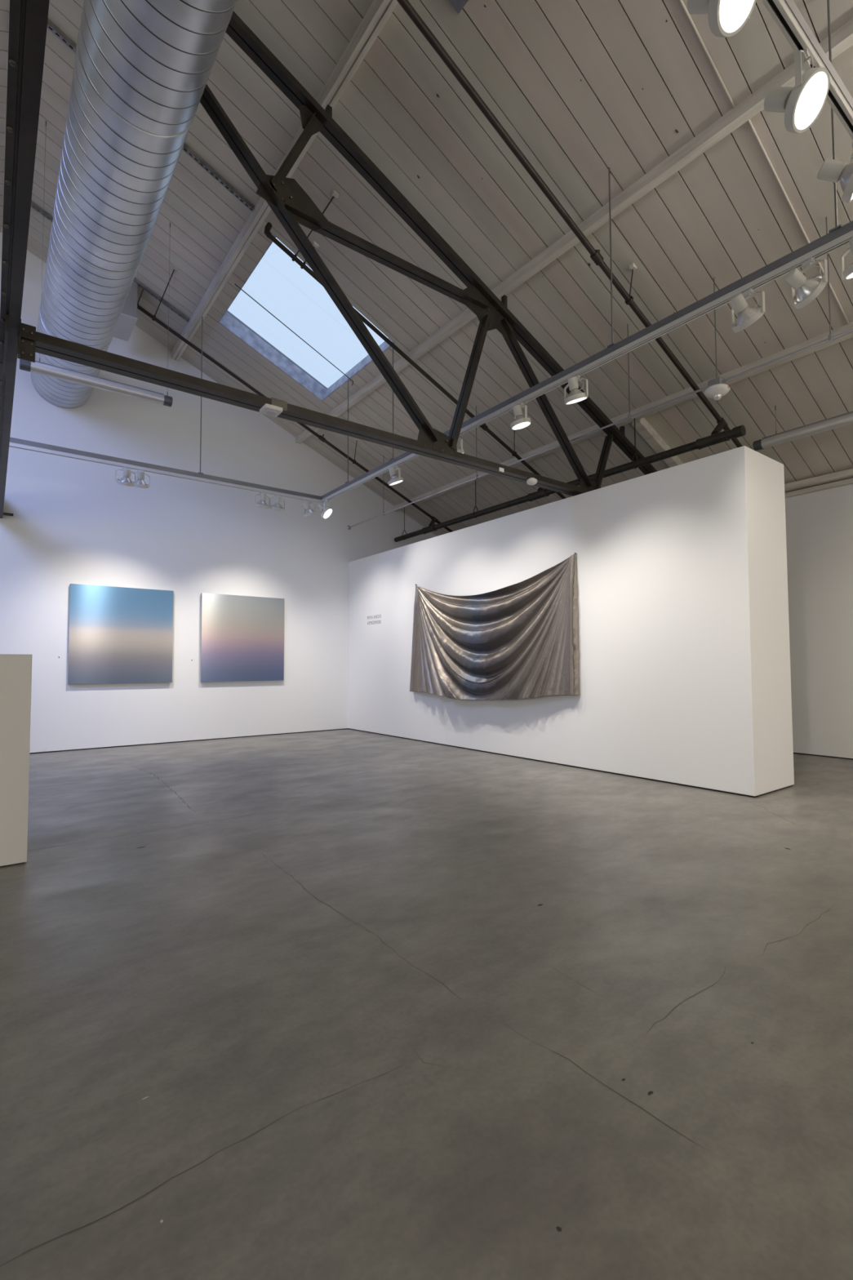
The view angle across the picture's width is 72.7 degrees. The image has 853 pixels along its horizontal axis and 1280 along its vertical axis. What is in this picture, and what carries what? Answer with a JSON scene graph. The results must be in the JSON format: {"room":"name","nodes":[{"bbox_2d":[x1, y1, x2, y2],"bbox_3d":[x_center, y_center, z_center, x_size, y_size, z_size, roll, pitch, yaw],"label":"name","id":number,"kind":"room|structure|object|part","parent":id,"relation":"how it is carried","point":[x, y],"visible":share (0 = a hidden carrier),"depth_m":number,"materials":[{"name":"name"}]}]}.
{"room":"museum","nodes":[
{"label":"museum","id":0,"kind":"room"},
{"bbox_2d":[0,231,436,752],"bbox_3d":[-5.510,-1.913,7.391,16.400,6.709,0.204,2,-3,-37],"label":"wall","id":1,"kind":"structure","parent":0,"point":[71,522],"depth_m":8.57,"materials":[{"name":"white paint"}]},
{"bbox_2d":[0,0,48,518],"bbox_3d":[-0.873,-3.237,1.404,0.260,3.031,15.040,2,-3,-37],"label":"girder","id":2,"kind":"object","parent":1,"relation":"attached to","point":[28,19],"visible":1,"depth_m":2.28,"materials":[{"name":"grey metal"}]},
{"bbox_3d":[-2.431,-1.840,3.357,0.012,0.400,0.600,2,-3,-37],"label":"gusset plate","id":3,"kind":"part","parent":2,"relation":"part of","materials":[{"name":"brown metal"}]},
{"bbox_3d":[-5.364,-1.594,7.301,0.260,0.012,0.100,2,-3,-37],"label":"bearing plate","id":4,"kind":"part","parent":2,"relation":"part of","materials":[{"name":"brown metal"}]},
{"bbox_3d":[-0.896,-1.988,1.325,0.010,0.300,15.038,2,-3,-37],"label":"web plate","id":5,"kind":"part","parent":2,"relation":"part of","materials":[{"name":"brown metal"}]},
{"bbox_3d":[-0.888,-1.883,1.327,0.009,0.080,15.040,2,-3,-37],"label":"leg","id":6,"kind":"part","parent":2,"relation":"part of","materials":[{"name":"brown metal"}]},
{"bbox_3d":[-2.324,-1.729,3.370,0.084,0.210,0.010,2,-3,-37],"label":"gusset plate","id":7,"kind":"part","parent":2,"relation":"part of","materials":[{"name":"brown metal"}]},
{"bbox_2d":[20,11,657,496],"bbox_3d":[-2.463,-3.449,3.405,15.086,3.431,0.160,2,-3,-37],"label":"truss","id":8,"kind":"object","parent":2,"relation":"attached to","point":[291,204],"visible":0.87,"depth_m":4.82,"materials":[{"name":"grey metal"}]},
{"bbox_2d":[259,403,282,417],"bbox_3d":[-1.135,-1.683,4.234,0.130,0.056,0.130,2,-3,-37],"label":"ceiling sensor","id":9,"kind":"object","parent":8,"relation":"attached to","point":[267,409],"visible":1,"depth_m":4.21,"materials":[{"name":"white plastic"}]},
{"bbox_3d":[-1.085,-1.734,4.268,0.120,0.070,0.010,2,-3,-37],"label":"splice plate","id":10,"kind":"part","parent":8,"relation":"part of","materials":[{"name":"grey metal"}]},
{"bbox_3d":[-1.020,-3.408,4.498,0.620,0.335,0.010,2,-3,-37],"label":"gusset plate","id":11,"kind":"part","parent":8,"relation":"part of","materials":[{"name":"brown metal"}]},
{"bbox_3d":[-0.912,-4.132,4.615,0.220,0.240,0.010,2,-3,-37],"label":"gusset plate","id":12,"kind":"part","parent":8,"relation":"part of","materials":[{"name":"brown metal"}]},
{"bbox_3d":[0.104,-1.804,5.269,0.460,0.240,0.010,2,-3,-37],"label":"gusset plate","id":13,"kind":"part","parent":8,"relation":"part of","materials":[{"name":"brown metal"}]},
{"bbox_3d":[0.617,-3.257,5.727,0.720,0.480,0.010,2,-3,-37],"label":"gusset plate","id":14,"kind":"part","parent":8,"relation":"part of","materials":[{"name":"brown metal"}]},
{"bbox_2d":[526,477,537,484],"bbox_3d":[1.074,-1.615,5.904,0.109,0.060,0.109,2,-3,-37],"label":"smoke detector","id":15,"kind":"object","parent":8,"relation":"attached to","point":[532,481],"visible":1,"depth_m":5.87,"materials":[{"name":"white plastic"}]},
{"bbox_3d":[1.877,-1.721,6.603,0.460,0.180,0.010,2,-3,-37],"label":"gusset plate","id":16,"kind":"part","parent":8,"relation":"part of","materials":[{"name":"brown metal"}]},
{"bbox_2d":[67,583,173,684],"bbox_3d":[-4.242,-0.066,8.104,1.296,1.340,0.050,2,-3,-37],"label":"painting","id":17,"kind":"object","parent":1,"relation":"attached to","point":[117,634],"visible":1,"depth_m":8.06,"materials":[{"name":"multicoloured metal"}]},
{"bbox_2d":[29,728,348,753],"bbox_3d":[-5.471,1.444,7.205,15.980,0.014,0.088,2,-3,-37],"label":"baseboard","id":18,"kind":"structure","parent":1,"relation":"attached to","point":[344,728],"depth_m":8.50,"materials":[{"name":"grey"}]},
{"bbox_2d":[200,592,284,681],"bbox_3d":[-2.876,-0.026,9.133,1.313,1.340,0.050,2,-3,-37],"label":"painting","id":19,"kind":"object","parent":1,"relation":"attached to","point":[242,637],"visible":1,"depth_m":9.09,"materials":[{"name":"paint"}]},
{"bbox_2d":[0,728,852,1279],"bbox_3d":[-0.910,1.257,1.158,16.600,0.201,15.640,2,-3,-37],"label":"floor","id":20,"kind":"structure","parent":0,"point":[344,1004],"depth_m":1.82,"materials":[{"name":"concrete"}]},
{"bbox_2d":[0,653,31,866],"bbox_3d":[-3.190,0.659,2.959,1.896,1.178,0.588,2,-3,-37],"label":"plinth","id":21,"kind":"object","parent":20,"relation":"on","point":[15,669],"visible":1,"depth_m":3.25,"materials":[{"name":"white paint"}]},
{"bbox_2d":[0,0,852,536],"bbox_3d":[-0.932,-3.845,1.389,16.658,3.574,15.440,2,-3,-37],"label":"ceiling","id":22,"kind":"structure","parent":0,"point":[583,89],"depth_m":5.22,"materials":[{"name":"paint"}]},
{"bbox_2d":[19,120,172,407],"bbox_3d":[-3.380,-3.888,6.063,1.380,2.584,0.108,2,-3,-37],"label":"linear light fixture","id":23,"kind":"object","parent":22,"relation":"hanging from","point":[38,367],"visible":0.89,"depth_m":5.93,"materials":[{"name":"grey metal"}]},
{"bbox_3d":[-3.375,-2.708,6.009,1.210,0.012,0.030,2,-3,-37],"label":"rail","id":24,"kind":"part","parent":23,"relation":"part of","materials":[{"name":"metal"}]},
{"bbox_2d":[31,200,190,321],"bbox_3d":[-4.007,-4.777,7.313,1.963,0.862,0.045,2,-3,-37],"label":"channel","id":25,"kind":"object","parent":22,"relation":"attached to","point":[33,205],"visible":0.43,"depth_m":7.58,"materials":[{"name":"grey metal"}]},
{"bbox_2d":[112,280,137,341],"bbox_3d":[-4.010,-4.429,7.679,0.223,0.603,0.645,2,-3,-37],"label":"ceiling box","id":26,"kind":"object","parent":22,"relation":"hanging from","point":[127,319],"visible":0.52,"depth_m":7.48,"materials":[{"name":"grey metal"}]},
{"bbox_3d":[-4.009,-4.132,7.666,0.223,0.008,0.645,2,-3,-37],"label":"box lid","id":27,"kind":"part","parent":26,"relation":"part of","materials":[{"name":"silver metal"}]},
{"bbox_2d":[31,0,237,408],"bbox_3d":[-1.441,-4.252,3.231,0.713,1.841,11.552,2,-3,-37],"label":"spiral duct","id":28,"kind":"object","parent":22,"relation":"hanging from","point":[142,69],"visible":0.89,"depth_m":3.99,"materials":[{"name":"grey metal"}]},
{"bbox_2d":[46,18,254,211],"bbox_3d":[-2.563,-4.870,5.399,1.963,0.862,0.045,2,-3,-37],"label":"channel","id":29,"kind":"object","parent":22,"relation":"attached to","point":[51,27],"visible":0.4,"depth_m":5.65,"materials":[{"name":"grey metal"}]},
{"bbox_2d":[171,0,398,361],"bbox_3d":[0.751,-4.545,2.693,0.088,0.132,15.040,2,-3,-37],"label":"timber purlin","id":30,"kind":"object","parent":22,"relation":"attached to","point":[379,12],"visible":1,"depth_m":5.10,"materials":[{"name":"white wood"}]},
{"bbox_2d":[8,316,321,503],"bbox_3d":[-3.447,-3.155,7.143,4.738,2.179,0.060,2,-3,-37],"label":"track","id":31,"kind":"object","parent":30,"relation":"hanging from","point":[14,442],"visible":0.93,"depth_m":7.21,"materials":[{"name":"metal"}]},
{"bbox_2d":[115,466,135,486],"bbox_3d":[-3.613,-1.953,6.960,0.192,0.246,0.190,0,-3,-2],"label":"lamp","id":32,"kind":"object","parent":31,"relation":"hanging from","point":[125,480],"visible":1,"depth_m":6.90,"materials":[{"name":"white metal"}]},
{"bbox_3d":[-3.603,-1.919,6.946,0.164,0.086,0.164,2,23,-40],"label":"reflector bulb","id":33,"kind":"part","parent":32,"relation":"part of","materials":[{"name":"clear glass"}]},
{"bbox_2d":[129,469,150,488],"bbox_3d":[-3.485,-1.951,7.056,0.193,0.242,0.191,0,-3,2],"label":"lamp","id":34,"kind":"object","parent":31,"relation":"hanging from","point":[140,482],"visible":0.98,"depth_m":7.00,"materials":[{"name":"white metal"}]},
{"bbox_3d":[-3.477,-1.916,7.043,0.164,0.086,0.164,1,20,-33],"label":"reflector bulb","id":35,"kind":"part","parent":34,"relation":"part of","materials":[{"name":"clear glass"}]},
{"bbox_3d":[-2.927,-3.184,7.537,0.011,2.089,0.011,-2,-3,30],"label":"hanger rod","id":36,"kind":"part","parent":31,"relation":"part of","materials":[{"name":"silver metal"}]},
{"bbox_2d":[253,491,269,508],"bbox_3d":[-2.263,-1.915,7.976,0.193,0.242,0.190,0,-3,-1],"label":"lamp","id":37,"kind":"object","parent":31,"relation":"hanging from","point":[261,504],"visible":1,"depth_m":7.92,"materials":[{"name":"white metal"}]},
{"bbox_3d":[-2.254,-1.879,7.964,0.164,0.086,0.164,2,20,-39],"label":"reflector bulb","id":38,"kind":"part","parent":37,"relation":"part of","materials":[{"name":"clear glass"}]},
{"bbox_2d":[269,494,284,511],"bbox_3d":[-2.088,-1.907,8.108,0.192,0.246,0.190,0,-3,4],"label":"lamp","id":39,"kind":"object","parent":31,"relation":"hanging from","point":[277,506],"visible":1,"depth_m":8.05,"materials":[{"name":"white metal"}]},
{"bbox_3d":[-2.079,-1.873,8.094,0.164,0.086,0.164,2,23,-35],"label":"reflector bulb","id":40,"kind":"part","parent":39,"relation":"part of","materials":[{"name":"clear glass"}]},
{"bbox_2d":[303,500,316,516],"bbox_3d":[-1.688,-1.894,8.409,0.189,0.249,0.191,0,-3,-13],"label":"lamp","id":41,"kind":"object","parent":31,"relation":"hanging from","point":[308,511],"visible":1,"depth_m":8.35,"materials":[{"name":"white metal"}]},
{"bbox_3d":[-1.698,-1.861,8.395,0.164,0.086,0.164,-2,25,38],"label":"reflector bulb","id":42,"kind":"part","parent":41,"relation":"part of","materials":[{"name":"clear glass"}]},
{"bbox_2d":[137,264,453,532],"bbox_3d":[-1.478,-3.284,8.826,6.318,2.714,1.004,2,-3,-37],"label":"pipe","id":43,"kind":"object","parent":22,"relation":"hanging from","point":[321,437],"visible":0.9,"depth_m":8.58,"materials":[{"name":"grey metal"}]},
{"bbox_3d":[-3.371,-4.444,7.444,0.010,0.195,0.953,2,-3,-39],"label":"hanger rod","id":44,"kind":"part","parent":43,"relation":"part of","materials":[{"name":"black metal"}]},
{"bbox_2d":[217,235,394,400],"bbox_3d":[-1.547,-4.065,7.473,1.702,0.888,2.028,2,-3,-37],"label":"window","id":45,"kind":"structure","parent":22,"relation":"attached to","point":[228,320],"depth_m":8.14,"materials":[{"name":"silver metal"}]},
{"bbox_2d":[234,284,353,385],"bbox_3d":[-1.653,-3.873,7.433,1.643,0.754,0.058,2,-3,-37],"label":"cable","id":46,"kind":"object","parent":45,"relation":"attached to","point":[234,284],"visible":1,"depth_m":7.36,"materials":[{"name":"grey plastic"}]},
{"bbox_2d":[263,189,565,498],"bbox_3d":[0.589,-3.162,7.137,5.043,2.261,0.899,2,-3,-37],"label":"pipe","id":47,"kind":"object","parent":22,"relation":"hanging from","point":[268,227],"visible":0.68,"depth_m":6.91,"materials":[{"name":"grey metal"}]},
{"bbox_3d":[-1.141,-4.178,5.871,0.010,0.174,0.847,2,-3,-40],"label":"hanger rod","id":48,"kind":"part","parent":47,"relation":"part of","materials":[{"name":"black metal"}]},
{"bbox_2d":[448,0,468,13],"bbox_3d":[0.183,-4.414,3.897,0.239,0.110,0.175,2,-3,-37],"label":"plate","id":49,"kind":"object","parent":22,"relation":"attached to","point":[458,5],"visible":1,"depth_m":3.99,"materials":[{"name":"black metal"}]},
{"bbox_2d":[396,0,742,447],"bbox_3d":[1.201,-3.581,4.865,7.020,3.015,0.158,2,-3,-37],"label":"pipe","id":50,"kind":"object","parent":22,"relation":"hanging from","point":[596,256],"visible":0.94,"depth_m":4.78,"materials":[{"name":"grey metal"}]},
{"bbox_3d":[1.894,-3.296,5.363,0.010,0.240,0.139,0,-3,2],"label":"hanger rod","id":51,"kind":"part","parent":50,"relation":"part of","materials":[{"name":"black metal"}]},
{"bbox_2d":[295,17,852,444],"bbox_3d":[2.338,-3.676,3.849,0.080,0.094,15.040,2,-3,-37],"label":"timber purlin","id":52,"kind":"object","parent":22,"relation":"attached to","point":[842,39],"visible":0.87,"depth_m":4.71,"materials":[{"name":"white wood"}]},
{"bbox_2d":[321,0,852,502],"bbox_3d":[0.513,-2.929,5.852,0.060,1.556,6.850,2,-3,-37],"label":"track","id":53,"kind":"object","parent":22,"relation":"hanging from","point":[839,236],"visible":0.91,"depth_m":4.24,"materials":[{"name":"metal"}]},
{"bbox_2d":[317,499,333,519],"bbox_3d":[-1.466,-1.895,8.399,0.218,0.271,0.196,1,-3,-18],"label":"lamp","id":54,"kind":"object","parent":53,"relation":"hanging from","point":[326,512],"visible":1,"depth_m":8.39,"materials":[{"name":"white metal"}]},
{"bbox_3d":[-1.435,-1.835,8.402,0.010,0.166,0.166,42,7,11],"label":"bulb","id":55,"kind":"part","parent":54,"relation":"part of","materials":[{"name":"white glass"}]},
{"bbox_3d":[-1.076,-2.872,7.959,0.011,1.466,0.011,-2,-3,30],"label":"hanger rod","id":56,"kind":"part","parent":53,"relation":"part of","materials":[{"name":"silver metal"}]},
{"bbox_3d":[-0.408,-2.915,7.074,0.011,1.466,0.011,-2,-3,30],"label":"hanger rod","id":57,"kind":"part","parent":53,"relation":"part of","materials":[{"name":"silver metal"}]},
{"bbox_2d":[387,465,403,485],"bbox_3d":[-0.371,-1.979,6.988,0.192,0.239,0.193,0,-3,4],"label":"lamp","id":58,"kind":"object","parent":53,"relation":"hanging from","point":[395,479],"visible":1,"depth_m":6.93,"materials":[{"name":"white metal"}]},
{"bbox_3d":[-0.382,-1.942,6.980,0.164,0.086,0.164,-23,9,-28],"label":"reflector bulb","id":59,"kind":"part","parent":58,"relation":"part of","materials":[{"name":"clear glass"}]},
{"bbox_2d":[457,437,464,453],"bbox_3d":[0.303,-2.022,6.095,0.192,0.241,0.192,-1,-3,6],"label":"lamp","id":60,"kind":"object","parent":53,"relation":"hanging from","point":[459,450],"visible":0.26,"depth_m":6.01,"materials":[{"name":"white metal"}]},
{"bbox_2d":[510,402,531,430],"bbox_3d":[0.870,-2.064,5.345,0.193,0.229,0.193,-2,-3,38],"label":"lamp","id":61,"kind":"object","parent":53,"relation":"hanging from","point":[520,422],"visible":1,"depth_m":5.30,"materials":[{"name":"white metal"}]},
{"bbox_3d":[0.861,-2.023,5.341,0.164,0.086,0.164,-14,2,-17],"label":"reflector bulb","id":62,"kind":"part","parent":61,"relation":"part of","materials":[{"name":"clear glass"}]},
{"bbox_3d":[0.872,-1.981,5.342,0.166,0.010,0.166,-14,2,-17],"label":"bulb","id":63,"kind":"part","parent":61,"relation":"part of","materials":[{"name":"white glass"}]},
{"bbox_2d":[564,374,588,404],"bbox_3d":[1.249,-2.084,4.843,0.192,0.236,0.193,0,-3,-5],"label":"lamp","id":64,"kind":"object","parent":53,"relation":"hanging from","point":[575,395],"visible":1,"depth_m":4.79,"materials":[{"name":"white metal"}]},
{"bbox_3d":[1.240,-2.047,4.833,0.164,0.086,0.164,-23,14,-41],"label":"reflector bulb","id":65,"kind":"part","parent":64,"relation":"part of","materials":[{"name":"clear glass"}]},
{"bbox_3d":[1.462,-3.035,4.596,0.011,1.466,0.011,-2,-3,30],"label":"hanger rod","id":66,"kind":"part","parent":53,"relation":"part of","materials":[{"name":"silver metal"}]},
{"bbox_2d":[729,288,765,333],"bbox_3d":[2.054,-2.121,3.747,0.216,0.269,0.194,-1,-3,6],"label":"lamp","id":67,"kind":"object","parent":53,"relation":"hanging from","point":[747,316],"visible":1,"depth_m":3.69,"materials":[{"name":"white metal"}]},
{"bbox_3d":[2.054,-2.092,3.732,0.086,0.164,0.164,47,-21,-16],"label":"reflector bulb","id":68,"kind":"part","parent":67,"relation":"part of","materials":[{"name":"clear glass"}]},
{"bbox_2d":[784,257,828,308],"bbox_3d":[2.237,-2.130,3.449,0.224,0.280,0.215,1,-3,-18],"label":"lamp","id":69,"kind":"object","parent":53,"relation":"hanging from","point":[807,290],"visible":1,"depth_m":3.42,"materials":[{"name":"white metal"}]},
{"bbox_3d":[2.258,-2.097,3.454,0.086,0.164,0.164,30,-11,-15],"label":"reflector bulb","id":70,"kind":"part","parent":69,"relation":"part of","materials":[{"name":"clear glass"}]},
{"bbox_3d":[2.309,-2.191,3.449,0.062,0.085,0.020,-2,-3,27],"label":"power cord","id":71,"kind":"part","parent":69,"relation":"part of","materials":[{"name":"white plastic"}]},
{"bbox_3d":[2.373,-3.094,3.389,0.011,1.466,0.011,-2,-3,30],"label":"hanger rod","id":72,"kind":"part","parent":53,"relation":"part of","materials":[{"name":"silver metal"}]},
{"bbox_2d":[840,236,852,279],"bbox_3d":[2.450,-2.161,3.251,0.192,0.238,0.193,-1,-3,8],"label":"lamp","id":73,"kind":"object","parent":53,"relation":"hanging from","point":[847,273],"visible":1,"depth_m":3.28,"materials":[{"name":"white metal"}]},
{"bbox_2d":[346,217,852,529],"bbox_3d":[1.925,-2.690,5.997,0.070,0.999,11.040,2,-3,-37],"label":"conduit","id":74,"kind":"object","parent":22,"relation":"hanging from","point":[831,337],"visible":0.99,"depth_m":5.43,"materials":[{"name":"silver metal"}]},
{"bbox_3d":[0.661,-2.636,7.673,0.008,0.944,0.007,2,-3,-37],"label":"hanger rod","id":75,"kind":"part","parent":74,"relation":"part of","materials":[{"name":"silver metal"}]},
{"bbox_3d":[2.039,-2.724,5.846,0.008,0.944,0.007,2,-3,-37],"label":"hanger rod","id":76,"kind":"part","parent":74,"relation":"part of","materials":[{"name":"silver metal"}]},
{"bbox_3d":[2.566,-2.773,5.149,0.008,0.914,0.007,2,-3,-37],"label":"hanger rod","id":77,"kind":"part","parent":74,"relation":"part of","materials":[{"name":"silver metal"}]},
{"bbox_2d":[704,376,730,400],"bbox_3d":[2.572,-2.207,5.118,0.207,0.180,0.221,2,-3,-37],"label":"smoke detector","id":78,"kind":"object","parent":74,"relation":"attached to","point":[717,388],"visible":0.99,"depth_m":5.08,"materials":[{"name":"white plastic"}]},
{"bbox_3d":[3.090,-2.792,4.454,0.008,0.944,0.007,2,-3,-37],"label":"hanger rod","id":79,"kind":"part","parent":74,"relation":"part of","materials":[{"name":"silver metal"}]},
{"bbox_2d":[393,321,852,511],"bbox_3d":[3.937,-2.781,5.012,0.085,0.099,15.040,2,-3,-37],"label":"timber purlin","id":80,"kind":"object","parent":22,"relation":"attached to","point":[846,327],"visible":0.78,"depth_m":6.54,"materials":[{"name":"white wood"}]},
{"bbox_2d":[394,417,746,542],"bbox_3d":[1.318,-2.251,8.398,0.116,0.611,6.315,2,-3,-37],"label":"pipe","id":81,"kind":"object","parent":80,"relation":"hanging from","point":[740,431],"visible":1,"depth_m":7.02,"materials":[{"name":"black metal"}]},
{"bbox_3d":[0.774,-2.305,9.121,0.012,0.433,0.010,2,-3,-37],"label":"hanger rod","id":82,"kind":"part","parent":81,"relation":"part of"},
{"bbox_3d":[2.472,-2.414,6.872,0.012,0.433,0.010,2,-3,-37],"label":"hanger rod","id":83,"kind":"part","parent":81,"relation":"part of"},
{"bbox_2d":[631,417,684,467],"bbox_3d":[3.205,-2.264,7.456,1.738,0.814,0.110,2,-3,-37],"label":"rafter","id":84,"kind":"object","parent":22,"relation":"attached to","point":[642,426],"visible":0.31,"depth_m":7.13,"materials":[{"name":"white wood"}]},
{"bbox_2d":[679,0,849,324],"bbox_3d":[2.288,-3.634,4.114,7.236,3.080,0.055,2,-3,-36],"label":"conduit","id":85,"kind":"object","parent":22,"relation":"attached to","point":[682,2],"visible":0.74,"depth_m":4.17,"materials":[{"name":"white metal"}]},
{"bbox_2d":[752,405,852,451],"bbox_3d":[4.524,-2.349,5.177,0.108,0.429,3.030,2,-3,-37],"label":"pipe","id":86,"kind":"object","parent":22,"relation":"hanging from","point":[846,419],"visible":0.98,"depth_m":5.96,"materials":[{"name":"grey metal"}]},
{"bbox_3d":[4.524,-2.244,5.172,0.030,0.012,2.860,2,-3,-37],"label":"rail","id":87,"kind":"part","parent":86,"relation":"part of","materials":[{"name":"metal"}]},
{"bbox_2d":[761,0,852,139],"bbox_3d":[0.811,-3.740,1.846,4.338,2.811,0.060,2,-3,-37],"label":"track","id":88,"kind":"object","parent":22,"relation":"hanging from","point":[787,15],"visible":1,"depth_m":2.29,"materials":[{"name":"metal"}]},
{"bbox_2d":[687,0,756,37],"bbox_3d":[1.020,-2.196,1.960,0.197,0.272,0.219,0,-3,-12],"label":"lamp","id":89,"kind":"object","parent":88,"relation":"hanging from","point":[726,18],"visible":1,"depth_m":1.97,"materials":[{"name":"white metal"}]},
{"bbox_3d":[1.030,-2.139,1.926,0.166,0.166,0.010,2,37,-42],"label":"bulb","id":90,"kind":"part","parent":89,"relation":"part of","materials":[{"name":"white glass"}]},
{"bbox_3d":[1.008,-2.166,1.952,0.164,0.164,0.086,2,37,-42],"label":"reflector bulb","id":91,"kind":"part","parent":89,"relation":"part of","materials":[{"name":"white glass"}]},
{"bbox_2d":[764,48,830,133],"bbox_3d":[1.499,-2.182,2.321,0.197,0.272,0.219,0,-3,-12],"label":"lamp","id":92,"kind":"object","parent":88,"relation":"hanging from","point":[802,104],"visible":1,"depth_m":2.29,"materials":[{"name":"white metal"}]},
{"bbox_3d":[1.487,-2.152,2.313,0.164,0.164,0.086,2,37,-42],"label":"reflector bulb","id":93,"kind":"part","parent":92,"relation":"part of","materials":[{"name":"white glass"}]},
{"bbox_3d":[1.496,-2.241,2.269,0.020,0.085,0.062,0,-3,3],"label":"power cord","id":94,"kind":"part","parent":92,"relation":"part of","materials":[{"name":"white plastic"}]},
{"bbox_3d":[1.510,-2.125,2.287,0.166,0.166,0.010,2,37,-42],"label":"bulb","id":95,"kind":"part","parent":92,"relation":"part of","materials":[{"name":"white glass"}]},
{"bbox_2d":[817,142,852,203],"bbox_3d":[1.940,-2.166,2.647,0.224,0.278,0.201,0,-3,-5],"label":"lamp","id":96,"kind":"object","parent":88,"relation":"hanging from","point":[831,170],"visible":1,"depth_m":2.66,"materials":[{"name":"white metal"}]},
{"bbox_3d":[1.949,-2.134,2.660,0.086,0.164,0.164,33,10,21],"label":"reflector bulb","id":97,"kind":"part","parent":96,"relation":"part of","materials":[{"name":"silver glass"}]},
{"bbox_2d":[348,445,794,795],"bbox_3d":[0.972,-0.038,7.804,0.780,2.946,6.804,2,-3,-37],"label":"wall partition","id":98,"kind":"structure","parent":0,"point":[685,669],"depth_m":5.68,"materials":[{"name":"white paint"}]},
{"bbox_2d":[367,614,381,624],"bbox_3d":[-0.871,-0.335,9.613,0.002,0.148,0.428,2,-3,-37],"label":"lettering","id":99,"kind":"object","parent":98,"relation":"attached to","point":[376,615],"depth_m":9.61,"materials":[{"name":"grey plastic"}]},
{"bbox_2d":[409,552,579,700],"bbox_3d":[0.650,-0.062,7.430,0.195,1.669,3.088,2,-3,-37],"label":"cloth","id":100,"kind":"object","parent":98,"relation":"hanging from","point":[520,640],"visible":1,"depth_m":7.04,"materials":[{"name":"fabric"}]},
{"bbox_2d":[348,728,792,797],"bbox_3d":[0.975,1.440,7.742,0.756,0.014,6.792,2,-3,-37],"label":"baseboard","id":101,"kind":"structure","parent":98,"relation":"attached to","point":[348,728],"depth_m":5.96,"materials":[{"name":"grey"}]},
{"bbox_2d":[785,477,852,758],"bbox_3d":[5.543,-0.315,6.104,0.200,3.306,15.040,2,-3,-37],"label":"wall","id":102,"kind":"structure","parent":0,"point":[820,524],"depth_m":6.98,"materials":[{"name":"white paint"}]},
{"bbox_2d":[784,468,852,497],"bbox_3d":[5.396,-1.923,6.071,0.150,0.145,15.040,2,-3,-37],"label":"beam","id":103,"kind":"structure","parent":102,"relation":"attached to","point":[843,475],"depth_m":6.94,"materials":[{"name":"white wood"}]},
{"bbox_2d":[793,752,852,759],"bbox_3d":[5.515,1.342,6.003,0.088,0.014,15.040,2,-3,-37],"label":"baseboard","id":104,"kind":"structure","parent":102,"relation":"attached to","point":[793,753],"depth_m":6.94,"materials":[{"name":"grey"}]}
]}

